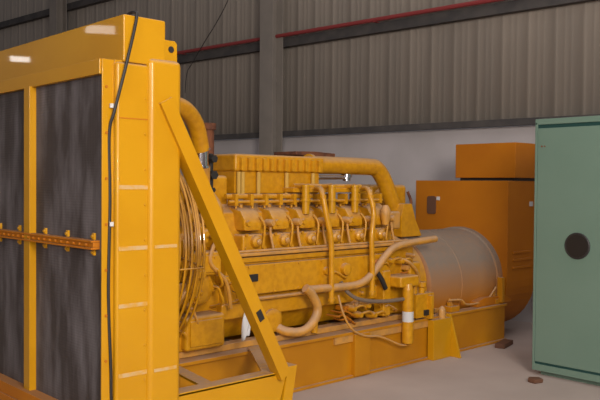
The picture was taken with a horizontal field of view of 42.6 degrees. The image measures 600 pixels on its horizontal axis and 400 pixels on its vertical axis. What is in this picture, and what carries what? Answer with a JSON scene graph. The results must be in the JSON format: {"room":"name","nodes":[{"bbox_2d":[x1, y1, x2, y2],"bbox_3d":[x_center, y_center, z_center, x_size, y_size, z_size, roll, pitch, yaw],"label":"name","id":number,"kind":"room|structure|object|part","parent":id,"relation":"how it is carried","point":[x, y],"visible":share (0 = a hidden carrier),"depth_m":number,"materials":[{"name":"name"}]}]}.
{"room":"mechanical room","nodes":[
{"label":"mechanical room","id":0,"kind":"room"},
{"bbox_2d":[0,0,599,322],"bbox_3d":[-1.508,-2.932,12.873,39.212,8.500,0.275,2,2,42],"label":"wall","id":1,"kind":"structure","parent":0,"point":[541,62],"depth_m":10.35,"materials":[{"name":"beige metal"}]},
{"bbox_2d":[0,0,109,28],"bbox_3d":[-1.540,-3.778,12.655,39.000,0.130,0.103,2,2,42],"label":"trim","id":2,"kind":"structure","parent":1,"relation":"attached to","point":[78,4],"depth_m":16.09,"materials":[{"name":"metal"}]},
{"bbox_2d":[49,0,66,35],"bbox_3d":[-4.831,-3.011,15.374,0.260,8.500,0.230,2,2,42],"label":"column","id":3,"kind":"structure","parent":1,"relation":"attached to","point":[57,8],"depth_m":15.35,"materials":[{"name":"paint"}]},
{"bbox_2d":[185,0,227,90],"bbox_3d":[-1.331,-2.869,12.293,1.580,2.204,0.034,2,2,42],"label":"cable","id":4,"kind":"object","parent":1,"relation":"hanging from","point":[227,0],"visible":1,"depth_m":12.50,"materials":[{"name":"black rubber"}]},
{"bbox_2d":[259,0,283,199],"bbox_3d":[-0.418,-2.893,11.429,0.260,8.500,0.230,2,2,42],"label":"column","id":5,"kind":"structure","parent":1,"relation":"attached to","point":[271,11],"depth_m":11.42,"materials":[{"name":"paint"}]},
{"bbox_2d":[177,0,597,63],"bbox_3d":[-1.551,-2.378,12.684,39.000,0.130,0.103,2,2,42],"label":"trim","id":6,"kind":"structure","parent":1,"relation":"attached to","point":[516,6],"depth_m":10.10,"materials":[{"name":"metal"}]},
{"bbox_2d":[177,0,504,54],"bbox_3d":[-1.570,-2.474,12.660,39.000,0.062,0.166,2,2,42],"label":"pipe","id":7,"kind":"object","parent":6,"relation":"on","point":[477,2],"visible":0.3,"depth_m":10.47,"materials":[{"name":"metal"}]},
{"bbox_2d":[214,114,599,139],"bbox_3d":[-1.561,-1.024,12.712,39.000,0.080,0.103,2,2,42],"label":"trim","id":8,"kind":"structure","parent":1,"relation":"on","point":[517,121],"depth_m":10.01,"materials":[{"name":"metal"}]},
{"bbox_2d":[292,320,599,399],"bbox_3d":[-5.377,1.461,9.399,23.000,0.200,39.000,-1,2,-43],"label":"floor","id":9,"kind":"structure","parent":0,"point":[488,372],"depth_m":6.26,"materials":[{"name":"concrete"}]},
{"bbox_2d":[0,14,534,399],"bbox_3d":[0.135,0.214,6.821,5.670,2.488,2.651,-1,2,-43],"label":"diesel generator","id":10,"kind":"object","parent":9,"relation":"on","point":[328,289],"visible":0.99,"depth_m":4.96,"materials":[{"name":"metal"}]},
{"bbox_3d":[-1.913,1.196,4.968,0.130,0.120,2.430,-1,2,-43],"label":"rail","id":11,"kind":"part","parent":10,"relation":"part of","materials":[{"name":"metal"}]},
{"bbox_3d":[-1.722,-0.877,5.082,0.340,0.263,2.600,-1,2,-43],"label":"tank","id":12,"kind":"part","parent":10,"relation":"part of","materials":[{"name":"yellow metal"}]},
{"bbox_2d":[107,10,137,399],"bbox_3d":[-0.937,0.238,4.072,0.094,2.487,0.151,1,1,37],"label":"cable","id":13,"kind":"object","parent":10,"relation":"hanging from","point":[114,106],"visible":1,"depth_m":4.04,"materials":[{"name":"black rubber"}]},
{"bbox_2d":[232,291,249,340],"bbox_3d":[-0.414,0.825,5.537,0.140,0.333,0.199,-1,2,-43],"label":"paper tag","id":14,"kind":"object","parent":10,"relation":"hanging from","point":[245,331],"visible":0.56,"depth_m":5.45,"materials":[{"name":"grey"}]},
{"bbox_3d":[-0.127,1.216,4.958,0.138,0.320,0.170,-1,2,-43],"label":"plate","id":15,"kind":"part","parent":10,"relation":"part of","materials":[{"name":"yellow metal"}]},
{"bbox_3d":[0.084,-0.008,6.376,1.750,0.091,0.100,-1,2,-43],"label":"fuel rail","id":16,"kind":"part","parent":10,"relation":"part of","materials":[{"name":"yellow metal"}]},
{"bbox_3d":[0.030,1.063,6.191,3.500,0.045,0.100,-1,2,-43],"label":"deck rail","id":17,"kind":"part","parent":10,"relation":"part of","materials":[{"name":"metal"}]},
{"bbox_3d":[0.219,0.393,6.274,2.100,0.025,0.110,-1,2,-43],"label":"ledge rail","id":18,"kind":"part","parent":10,"relation":"part of","materials":[{"name":"metal"}]},
{"bbox_2d":[495,339,512,348],"bbox_3d":[2.033,1.433,7.671,0.100,0.045,0.280,1,1,32],"label":"wood block","id":19,"kind":"object","parent":9,"relation":"on","point":[504,343],"visible":1,"depth_m":7.59,"materials":[{"name":"brown wood"}]},
{"bbox_2d":[528,377,542,383],"bbox_3d":[1.915,1.466,6.276,0.114,0.035,0.103,0,1,-23],"label":"debris","id":20,"kind":"object","parent":9,"relation":"on","point":[535,380],"visible":1,"depth_m":6.24,"materials":[{"name":"brown wood"}]},
{"bbox_2d":[532,115,599,385],"bbox_3d":[2.912,0.414,6.136,0.862,2.160,1.840,-1,2,-43],"label":"tall cabinet","id":21,"kind":"object","parent":9,"relation":"on","point":[566,265],"visible":1,"depth_m":6.30,"materials":[{"name":"green metal"}]}
]}

